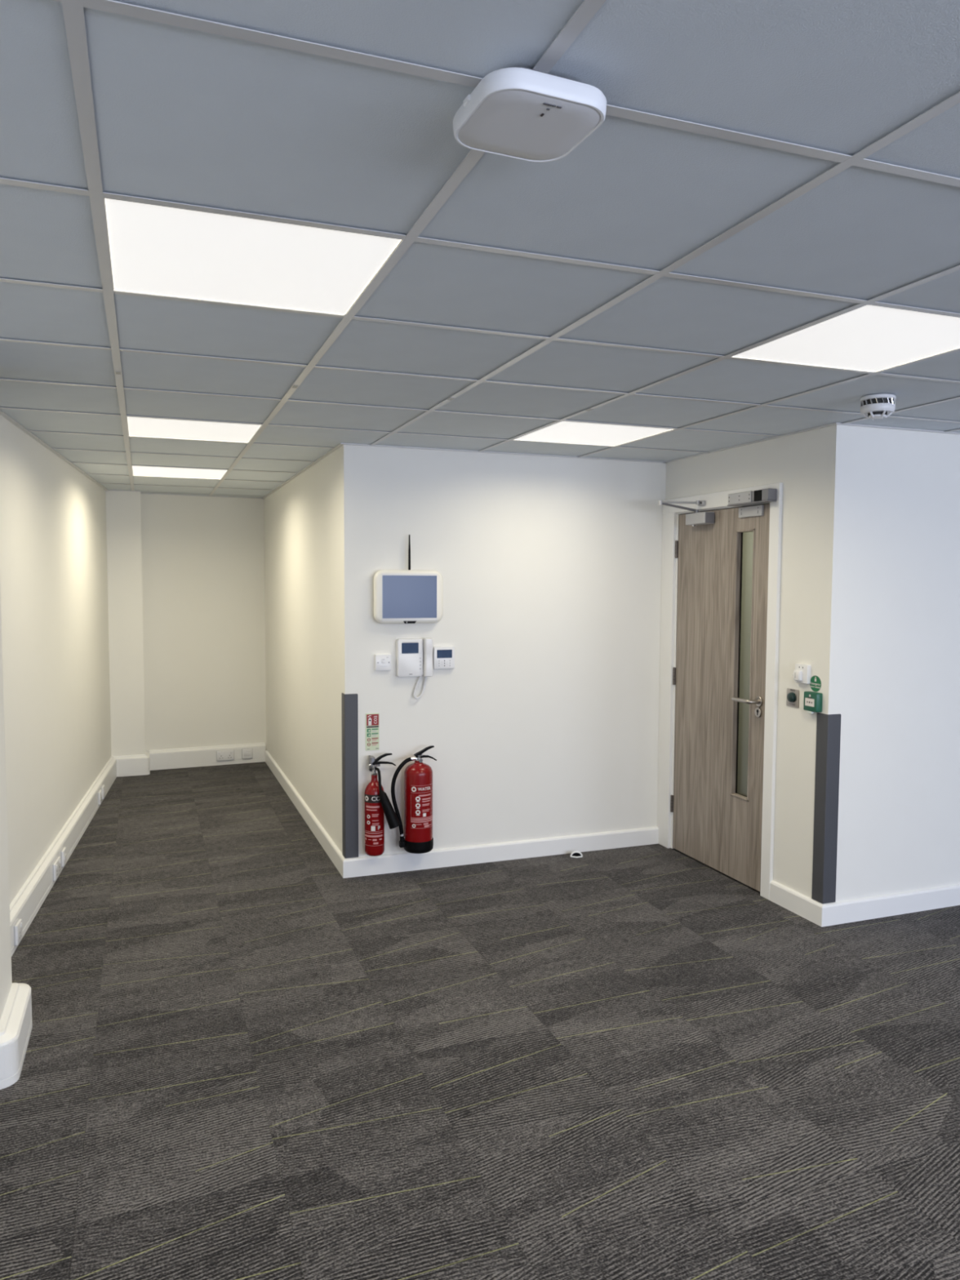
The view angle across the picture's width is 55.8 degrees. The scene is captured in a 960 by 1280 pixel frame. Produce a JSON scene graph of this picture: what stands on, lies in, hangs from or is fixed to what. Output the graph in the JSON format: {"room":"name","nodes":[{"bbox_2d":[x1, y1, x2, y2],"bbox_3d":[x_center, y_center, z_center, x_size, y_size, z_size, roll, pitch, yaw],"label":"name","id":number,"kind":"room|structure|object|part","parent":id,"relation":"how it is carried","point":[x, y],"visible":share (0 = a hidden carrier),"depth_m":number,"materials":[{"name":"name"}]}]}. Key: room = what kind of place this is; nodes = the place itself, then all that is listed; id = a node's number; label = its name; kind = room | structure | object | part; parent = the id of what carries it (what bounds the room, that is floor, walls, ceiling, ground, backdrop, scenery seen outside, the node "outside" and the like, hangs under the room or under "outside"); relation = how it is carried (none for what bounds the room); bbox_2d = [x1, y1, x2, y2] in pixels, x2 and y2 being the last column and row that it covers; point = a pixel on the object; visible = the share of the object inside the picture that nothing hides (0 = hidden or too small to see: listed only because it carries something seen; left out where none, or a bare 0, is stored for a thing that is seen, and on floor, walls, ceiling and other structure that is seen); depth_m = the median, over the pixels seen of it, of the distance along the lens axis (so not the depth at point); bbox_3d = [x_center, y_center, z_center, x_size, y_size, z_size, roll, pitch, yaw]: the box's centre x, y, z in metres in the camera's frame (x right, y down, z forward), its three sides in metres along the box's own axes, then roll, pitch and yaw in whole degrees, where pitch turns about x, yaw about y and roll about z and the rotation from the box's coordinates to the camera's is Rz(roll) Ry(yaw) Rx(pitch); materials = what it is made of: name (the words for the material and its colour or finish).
{"room":"empty office","nodes":[
{"label":"empty office","id":0,"kind":"room"},
{"bbox_2d":[0,586,12,1020],"bbox_3d":[-1.742,0.235,2.881,0.362,2.311,0.345,-1,4,-20],"label":"wall pillar","id":1,"kind":"structure","parent":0,"point":[6,980],"depth_m":3.05,"materials":[{"name":"paint"}]},
{"bbox_2d":[0,982,32,1089],"bbox_3d":[-1.718,1.299,2.959,0.422,0.163,0.465,-1,4,-20],"label":"baseboard","id":2,"kind":"structure","parent":1,"relation":"attached to","point":[15,1022],"depth_m":2.92,"materials":[{"name":"white plastic"}]},
{"bbox_2d":[0,414,111,904],"bbox_3d":[-1.666,0.283,2.135,0.199,2.311,11.461,-1,4,-15],"label":"wall","id":3,"kind":"structure","parent":0,"point":[54,570],"depth_m":4.83,"materials":[{"name":"paint"}]},
{"bbox_2d":[13,918,22,946],"bbox_3d":[-1.979,1.253,3.887,0.018,0.091,0.091,-1,4,-15],"label":"wall socket","id":4,"kind":"object","parent":3,"relation":"attached to","point":[18,925],"visible":1,"depth_m":3.86,"materials":[{"name":"white plastic"}]},
{"bbox_2d":[52,856,61,881],"bbox_3d":[-2.215,1.197,4.747,0.018,0.091,0.151,-1,4,-15],"label":"wall socket","id":5,"kind":"object","parent":3,"relation":"attached to","point":[56,870],"visible":1,"depth_m":4.71,"materials":[{"name":"white plastic"}]},
{"bbox_2d":[9,756,116,955],"bbox_3d":[-2.370,1.153,5.204,0.040,0.163,4.346,-1,4,-15],"label":"baseboard","id":6,"kind":"structure","parent":3,"relation":"attached to","point":[27,903],"depth_m":4.77,"materials":[{"name":"white plastic"}]},
{"bbox_2d":[60,846,66,867],"bbox_3d":[-2.270,1.185,4.945,0.017,0.091,0.091,-1,4,-15],"label":"wall socket","id":7,"kind":"object","parent":3,"relation":"attached to","point":[63,853],"visible":1,"depth_m":4.91,"materials":[{"name":"white plastic"}]},
{"bbox_2d":[97,789,102,804],"bbox_3d":[-2.645,1.095,6.312,0.018,0.091,0.091,-1,4,-15],"label":"wall socket","id":8,"kind":"object","parent":3,"relation":"attached to","point":[100,793],"visible":1,"depth_m":6.27,"materials":[{"name":"white plastic"}]},
{"bbox_2d":[101,784,105,799],"bbox_3d":[-2.688,1.085,6.466,0.017,0.091,0.091,-1,4,-15],"label":"wall socket","id":9,"kind":"object","parent":3,"relation":"attached to","point":[103,787],"visible":0.96,"depth_m":6.44,"materials":[{"name":"white plastic"}]},
{"bbox_2d":[105,490,145,756],"bbox_3d":[-2.912,-0.061,7.436,0.277,2.311,0.370,-1,4,-20],"label":"wall","id":10,"kind":"structure","parent":0,"point":[123,511],"depth_m":7.26,"materials":[{"name":"paint"}]},
{"bbox_2d":[140,493,266,752],"bbox_3d":[-2.519,-0.080,7.763,1.800,2.311,0.428,-1,4,-20],"label":"wall","id":11,"kind":"structure","parent":0,"point":[203,587],"depth_m":7.67,"materials":[{"name":"paint"}]},
{"bbox_2d":[111,742,265,777],"bbox_3d":[-2.416,1.000,7.599,1.248,0.163,0.220,-1,4,-24],"label":"baseboard","id":12,"kind":"structure","parent":11,"relation":"attached to","point":[182,757],"depth_m":7.63,"materials":[{"name":"white plastic"}]},
{"bbox_2d":[216,749,234,760],"bbox_3d":[-2.182,0.989,7.767,0.151,0.091,0.018,-1,4,-24],"label":"wall socket","id":13,"kind":"object","parent":11,"relation":"attached to","point":[228,754],"visible":1,"depth_m":7.76,"materials":[{"name":"white plastic"}]},
{"bbox_2d":[241,747,252,759],"bbox_3d":[-2.015,0.983,7.842,0.091,0.091,0.016,-1,4,-24],"label":"wall socket","id":14,"kind":"object","parent":11,"relation":"attached to","point":[246,753],"visible":1,"depth_m":7.83,"materials":[{"name":"white plastic"}]},
{"bbox_2d":[263,444,345,853],"bbox_3d":[-1.255,0.012,6.405,0.120,2.311,3.459,-1,4,-20],"label":"wall","id":15,"kind":"structure","parent":0,"point":[304,517],"depth_m":5.80,"materials":[{"name":"paint"}]},
{"bbox_2d":[265,750,345,876],"bbox_3d":[-1.294,1.115,6.368,0.018,0.100,3.317,-1,4,-20],"label":"baseboard","id":16,"kind":"structure","parent":15,"relation":"attached to","point":[335,855],"depth_m":5.82,"materials":[{"name":"white paint"}]},
{"bbox_2d":[0,761,959,1279],"bbox_3d":[1.349,1.425,3.434,8.600,0.120,11.600,-1,4,-20],"label":"floor","id":17,"kind":"structure","parent":0,"point":[246,1058],"depth_m":2.93,"materials":[{"name":"carpet"}]},
{"bbox_2d":[569,851,582,857],"bbox_3d":[0.554,1.231,5.204,0.073,0.036,0.030,0,4,0],"label":"door stop","id":18,"kind":"object","parent":17,"relation":"on","point":[575,854],"visible":1,"depth_m":5.20,"materials":[{"name":"white paint"}]},
{"bbox_2d":[0,0,959,498],"bbox_3d":[1.360,-1.014,3.279,8.600,0.202,11.600,-1,4,-20],"label":"ceiling","id":19,"kind":"structure","parent":0,"point":[755,173],"depth_m":1.75,"materials":[{"name":"tile"}]},
{"bbox_3d":[-2.369,-1.046,5.061,0.022,0.006,4.346,-1,4,-15],"label":"edge trim","id":20,"kind":"part","parent":19,"relation":"part of","materials":[{"name":"white metal"}]},
{"bbox_3d":[-2.830,-1.184,7.185,0.257,0.006,0.020,-1,4,-20],"label":"edge trim","id":21,"kind":"part","parent":19,"relation":"part of","materials":[{"name":"white metal"}]},
{"bbox_2d":[131,464,227,479],"bbox_3d":[-1.988,-1.112,5.984,0.594,0.016,0.594,-1,4,-20],"label":"recessed light","id":22,"kind":"object","parent":19,"relation":"in","point":[198,473],"visible":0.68,"depth_m":5.97,"materials":[{"name":"white plastic"}]},
{"bbox_2d":[126,414,261,442],"bbox_3d":[-1.363,-1.002,4.300,0.594,0.016,0.594,-1,4,-20],"label":"recessed light","id":23,"kind":"object","parent":19,"relation":"in","point":[137,426],"visible":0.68,"depth_m":4.29,"materials":[{"name":"white plastic"}]},
{"bbox_3d":[-2.315,-1.208,7.601,0.999,0.006,0.020,-1,4,-24],"label":"edge trim","id":24,"kind":"part","parent":19,"relation":"part of","materials":[{"name":"white metal"}]},
{"bbox_2d":[103,198,402,315],"bbox_3d":[-0.530,-0.855,2.054,0.594,0.016,0.594,-1,4,-20],"label":"recessed light","id":25,"kind":"object","parent":19,"relation":"in","point":[153,250],"visible":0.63,"depth_m":2.00,"materials":[{"name":"white plastic"}]},
{"bbox_3d":[-1.288,-1.116,6.234,0.020,0.006,3.339,-1,4,-20],"label":"edge trim","id":26,"kind":"part","parent":19,"relation":"part of","materials":[{"name":"white metal"}]},
{"bbox_3d":[0.201,-1.032,5.018,1.927,0.006,0.020,-1,4,-20],"label":"edge trim","id":27,"kind":"part","parent":19,"relation":"part of","materials":[{"name":"white metal"}]},
{"bbox_2d":[453,66,606,162],"bbox_3d":[0.069,-0.771,1.326,0.195,0.048,0.192,-1,4,-23],"label":"wireless access point","id":28,"kind":"object","parent":19,"relation":"attached to","point":[518,113],"visible":1,"depth_m":1.29,"materials":[{"name":"white plastic"}]},
{"bbox_3d":[0.070,-0.752,1.328,0.177,0.006,0.177,-1,4,-23],"label":"plate","id":29,"kind":"part","parent":28,"relation":"part of","materials":[{"name":"white plastic"}]},
{"bbox_3d":[0.071,-0.785,1.326,0.130,0.021,0.130,-1,4,-23],"label":"mounting plate","id":30,"kind":"part","parent":28,"relation":"part of","materials":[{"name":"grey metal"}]},
{"bbox_2d":[514,419,672,446],"bbox_3d":[0.533,-0.997,4.362,0.594,0.016,0.594,-1,4,-20],"label":"recessed light","id":31,"kind":"object","parent":19,"relation":"in","point":[562,432],"visible":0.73,"depth_m":4.35,"materials":[{"name":"white plastic"}]},
{"bbox_3d":[1.340,-1.005,4.688,0.020,0.006,1.431,-1,4,-20],"label":"edge trim","id":32,"kind":"part","parent":19,"relation":"part of","materials":[{"name":"white metal"}]},
{"bbox_2d":[732,304,959,372],"bbox_3d":[1.158,-0.887,2.678,0.594,0.016,0.594,-1,4,-20],"label":"recessed light","id":33,"kind":"object","parent":19,"relation":"in","point":[867,338],"visible":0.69,"depth_m":2.67,"materials":[{"name":"white plastic"}]},
{"bbox_3d":[1.158,-0.887,2.678,0.594,0.016,0.594,-1,4,-20],"label":"frame","id":34,"kind":"part","parent":33,"relation":"part of","materials":[{"name":"white metal"}]},
{"bbox_2d":[860,393,896,419],"bbox_3d":[1.515,-0.884,3.451,0.126,0.080,0.126,-1,4,-20],"label":"smoke detector","id":35,"kind":"object","parent":19,"relation":"attached to","point":[873,406],"visible":1,"depth_m":3.41,"materials":[{"name":"white plastic"}]},
{"bbox_2d":[860,397,895,407],"bbox_3d":[1.515,-0.900,3.450,0.122,0.024,0.123,-1,4,-20],"label":"vent","id":36,"kind":"object","parent":35,"relation":"attached to","point":[864,402],"depth_m":3.40,"materials":[{"name":"plastic"}]},
{"bbox_3d":[3.292,-0.995,4.659,3.620,0.006,0.020,-1,4,-20],"label":"edge trim","id":37,"kind":"part","parent":19,"relation":"part of","materials":[{"name":"white metal"}]},
{"bbox_2d":[343,444,666,858],"bbox_3d":[0.228,0.097,5.177,2.047,2.311,0.120,-1,4,-20],"label":"wall","id":38,"kind":"structure","parent":0,"point":[544,722],"depth_m":5.10,"materials":[{"name":"paint"}]},
{"bbox_2d":[341,693,358,858],"bbox_3d":[-0.695,0.722,4.846,0.072,0.880,0.072,-1,4,-20],"label":"guard","id":39,"kind":"object","parent":38,"relation":"attached to","point":[349,701],"visible":1,"depth_m":4.82,"materials":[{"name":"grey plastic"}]},
{"bbox_2d":[364,712,379,751],"bbox_3d":[-0.575,0.490,4.839,0.075,0.200,0.003,-1,4,-20],"label":"fire sign","id":40,"kind":"object","parent":38,"relation":"attached to","point":[371,719],"visible":1,"depth_m":4.84,"materials":[{"name":"white plastic"}]},
{"bbox_3d":[-0.573,0.427,4.835,0.066,0.060,0.001,-1,4,-20],"label":"red panel","id":41,"kind":"part","parent":40,"relation":"part of","materials":[{"name":"red plastic"}]},
{"bbox_2d":[364,753,399,856],"bbox_3d":[-0.509,0.872,4.784,0.207,0.538,0.132,1,4,12],"label":"fire extinguisher","id":42,"kind":"object","parent":38,"relation":"attached to","point":[377,804],"visible":1,"depth_m":4.76,"materials":[{"name":"red metal"}]},
{"bbox_2d":[364,805,382,845],"bbox_3d":[-0.564,0.975,4.766,0.097,0.212,0.031,1,4,7],"label":"label","id":43,"kind":"object","parent":42,"relation":"attached to","point":[373,814],"depth_m":4.76,"materials":[{"name":"red paper"}]},
{"bbox_3d":[-0.520,0.630,4.791,0.110,0.056,0.022,-1,4,-20],"label":"squeeze lever","id":44,"kind":"part","parent":42,"relation":"part of","materials":[{"name":"metal"}]},
{"bbox_3d":[-0.505,0.656,4.798,0.121,0.028,0.022,-1,4,-20],"label":"carry handle","id":45,"kind":"part","parent":42,"relation":"part of","materials":[{"name":"metal"}]},
{"bbox_2d":[374,653,391,671],"bbox_3d":[-0.516,0.120,4.827,0.088,0.088,0.021,-1,4,-20],"label":"switch plate","id":46,"kind":"object","parent":38,"relation":"attached to","point":[382,661],"visible":1,"depth_m":4.82,"materials":[{"name":"white plastic"}]},
{"bbox_2d":[373,534,443,623],"bbox_3d":[-0.381,-0.324,4.828,0.378,0.472,0.058,-1,4,-20],"label":"wall-mounted monitor","id":47,"kind":"object","parent":38,"relation":"attached to","point":[409,596],"visible":1,"depth_m":4.81,"materials":[{"name":"ivory plastic"},{"name":"blue-grey glass screen"},{"name":"black rubber"}]},
{"bbox_2d":[391,745,436,853],"bbox_3d":[-0.348,0.852,4.838,0.178,0.563,0.205,2,4,28],"label":"fire extinguisher","id":48,"kind":"object","parent":38,"relation":"attached to","point":[417,837],"visible":0.99,"depth_m":4.79,"materials":[{"name":"red metal"}]},
{"bbox_2d":[410,783,432,828],"bbox_3d":[-0.301,0.880,4.803,0.129,0.229,0.035,-2,4,-28],"label":"label","id":49,"kind":"object","parent":48,"relation":"attached to","point":[421,794],"depth_m":4.79,"materials":[{"name":"red paper"}]},
{"bbox_3d":[-0.299,0.599,4.848,0.110,0.059,0.024,-1,4,-20],"label":"squeeze lever","id":50,"kind":"part","parent":48,"relation":"part of","materials":[{"name":"metal"}]},
{"bbox_3d":[-0.281,0.634,4.857,0.102,0.034,0.022,-1,4,-20],"label":"carry handle","id":51,"kind":"part","parent":48,"relation":"part of","materials":[{"name":"metal"}]},
{"bbox_2d":[395,637,433,698],"bbox_3d":[-0.349,0.155,4.869,0.191,0.331,0.062,-1,4,-20],"label":"intercom","id":52,"kind":"object","parent":38,"relation":"attached to","point":[414,656],"visible":1,"depth_m":4.86,"materials":[{"name":"white plastic"}]},
{"bbox_3d":[-0.323,0.254,4.897,0.077,0.128,0.014,-1,4,-20],"label":"handset cord","id":53,"kind":"part","parent":52,"relation":"part of","materials":[{"name":"white plastic"}]},
{"bbox_2d":[432,646,454,669],"bbox_3d":[-0.197,0.097,4.943,0.120,0.122,0.023,-1,4,-20],"label":"alarm keypad","id":54,"kind":"object","parent":38,"relation":"attached to","point":[443,657],"visible":0.99,"depth_m":4.93,"materials":[{"name":"white plastic"}]},
{"bbox_2d":[342,826,658,878],"bbox_3d":[0.174,1.199,5.155,1.927,0.100,0.018,-1,4,-20],"label":"baseboard","id":55,"kind":"structure","parent":38,"relation":"attached to","point":[492,852],"depth_m":5.12,"materials":[{"name":"white paint"}]},
{"bbox_2d":[670,503,769,891],"bbox_3d":[1.274,0.279,4.921,0.116,1.960,0.851,-1,4,-20],"label":"door","id":56,"kind":"structure","parent":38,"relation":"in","point":[717,826],"depth_m":4.91,"materials":[{"name":"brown wood"}]},
{"bbox_2d":[657,500,714,526],"bbox_3d":[1.114,-0.696,4.951,0.273,0.138,0.189,-1,4,-20],"label":"door closer","id":57,"kind":"object","parent":56,"relation":"attached to","point":[695,518],"depth_m":4.96,"materials":[{"name":"silver metal"}]},
{"bbox_3d":[1.092,-0.731,4.982,0.234,0.047,0.015,-1,4,-20],"label":"arm","id":58,"kind":"part","parent":57,"relation":"part of","materials":[{"name":"grey metal"}]},
{"bbox_3d":[1.089,-0.753,4.958,0.216,0.012,0.012,0,4,-10],"label":"fore arm","id":59,"kind":"part","parent":57,"relation":"part of","materials":[{"name":"silver metal"}]},
{"bbox_3d":[1.357,0.309,4.629,0.067,0.022,0.142,-1,4,-20],"label":"lever","id":60,"kind":"part","parent":56,"relation":"part of","materials":[{"name":"metal"}]},
{"bbox_3d":[1.380,-0.654,4.613,0.014,0.053,0.190,-1,4,-20],"label":"armature plate","id":61,"kind":"part","parent":56,"relation":"part of","materials":[{"name":"silver metal"}]},
{"bbox_2d":[657,482,782,900],"bbox_3d":[1.326,0.234,4.963,0.140,2.062,1.057,-1,4,-20],"label":"door frame","id":62,"kind":"structure","parent":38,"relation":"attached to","point":[715,500],"depth_m":4.99,"materials":[{"name":"white paint"}]},
{"bbox_3d":[1.108,0.247,5.381,0.020,1.980,0.125,-1,4,-20],"label":"architrave","id":63,"kind":"part","parent":62,"relation":"part of","materials":[{"name":"white paint"}]},
{"bbox_3d":[1.274,-0.753,4.879,0.020,0.082,1.057,-1,4,-20],"label":"architrave","id":64,"kind":"part","parent":62,"relation":"part of","materials":[{"name":"white paint"}]},
{"bbox_3d":[1.441,0.306,4.484,0.020,1.980,0.072,-1,4,-20],"label":"architrave","id":65,"kind":"part","parent":62,"relation":"part of","materials":[{"name":"white paint"}]},
{"bbox_2d":[737,531,753,795],"bbox_3d":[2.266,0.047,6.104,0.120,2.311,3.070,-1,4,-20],"label":"window","id":66,"kind":"structure","parent":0,"point":[748,537],"depth_m":6.73,"materials":[{"name":"glass"}]},
{"bbox_2d":[665,424,836,897],"bbox_3d":[1.397,0.127,4.794,0.120,2.311,1.411,-1,4,-20],"label":"wall","id":67,"kind":"structure","parent":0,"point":[805,462],"depth_m":4.32,"materials":[{"name":"paint"}]},
{"bbox_2d":[786,688,799,707],"bbox_3d":[1.491,0.278,4.341,0.024,0.086,0.086,-1,4,-20],"label":"button","id":68,"kind":"object","parent":67,"relation":"attached to","point":[793,695],"visible":1,"depth_m":4.33,"materials":[{"name":"metal"}]},
{"bbox_2d":[769,880,822,927],"bbox_3d":[1.514,1.257,4.338,0.018,0.100,0.373,-1,4,-20],"label":"baseboard","id":69,"kind":"structure","parent":67,"relation":"attached to","point":[809,908],"depth_m":4.33,"materials":[{"name":"white paint"}]},
{"bbox_2d":[792,663,811,684],"bbox_3d":[1.510,0.159,4.262,0.039,0.090,0.088,-1,4,-20],"label":"switch plate","id":70,"kind":"object","parent":67,"relation":"attached to","point":[802,673],"visible":1,"depth_m":4.25,"materials":[{"name":"white plastic"}]},
{"bbox_3d":[1.496,0.167,4.275,0.020,0.050,0.054,-1,4,-20],"label":"plug knob","id":71,"kind":"part","parent":70,"relation":"part of","materials":[{"name":"white plastic"}]},
{"bbox_2d":[803,691,822,713],"bbox_3d":[1.539,0.291,4.194,0.036,0.098,0.088,-1,4,-20],"label":"glass box","id":72,"kind":"object","parent":67,"relation":"attached to","point":[812,703],"visible":1,"depth_m":4.17,"materials":[{"name":"green plastic"}]},
{"bbox_2d":[809,675,822,692],"bbox_3d":[1.554,0.202,4.198,0.002,0.080,0.080,-1,4,-20],"label":"round sticker","id":73,"kind":"object","parent":67,"relation":"attached to","point":[815,683],"visible":1,"depth_m":4.20,"materials":[{"name":"green plastic"}]},
{"bbox_2d":[811,712,840,903],"bbox_3d":[1.603,0.775,4.194,0.074,0.878,0.074,-1,4,-20],"label":"guard","id":74,"kind":"object","parent":67,"relation":"attached to","point":[828,726],"visible":1,"depth_m":4.17,"materials":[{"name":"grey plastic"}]},
{"bbox_2d":[828,424,959,902],"bbox_3d":[3.263,0.135,4.797,3.620,2.311,0.120,-1,4,-20],"label":"wall","id":75,"kind":"structure","parent":0,"point":[895,662],"depth_m":4.25,"materials":[{"name":"paint"}]},
{"bbox_2d":[727,488,776,506],"bbox_3d":[1.359,-0.713,4.541,0.055,0.062,0.323,-1,4,-20],"label":"lock","id":76,"kind":"object","parent":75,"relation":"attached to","point":[768,495],"visible":1,"depth_m":4.50,"materials":[{"name":"silver metal"}]},
{"bbox_2d":[822,884,959,926],"bbox_3d":[3.273,1.236,4.799,3.638,0.100,0.018,-1,4,-20],"label":"baseboard","id":77,"kind":"structure","parent":75,"relation":"attached to","point":[928,899],"depth_m":4.30,"materials":[{"name":"white paint"}]}
]}

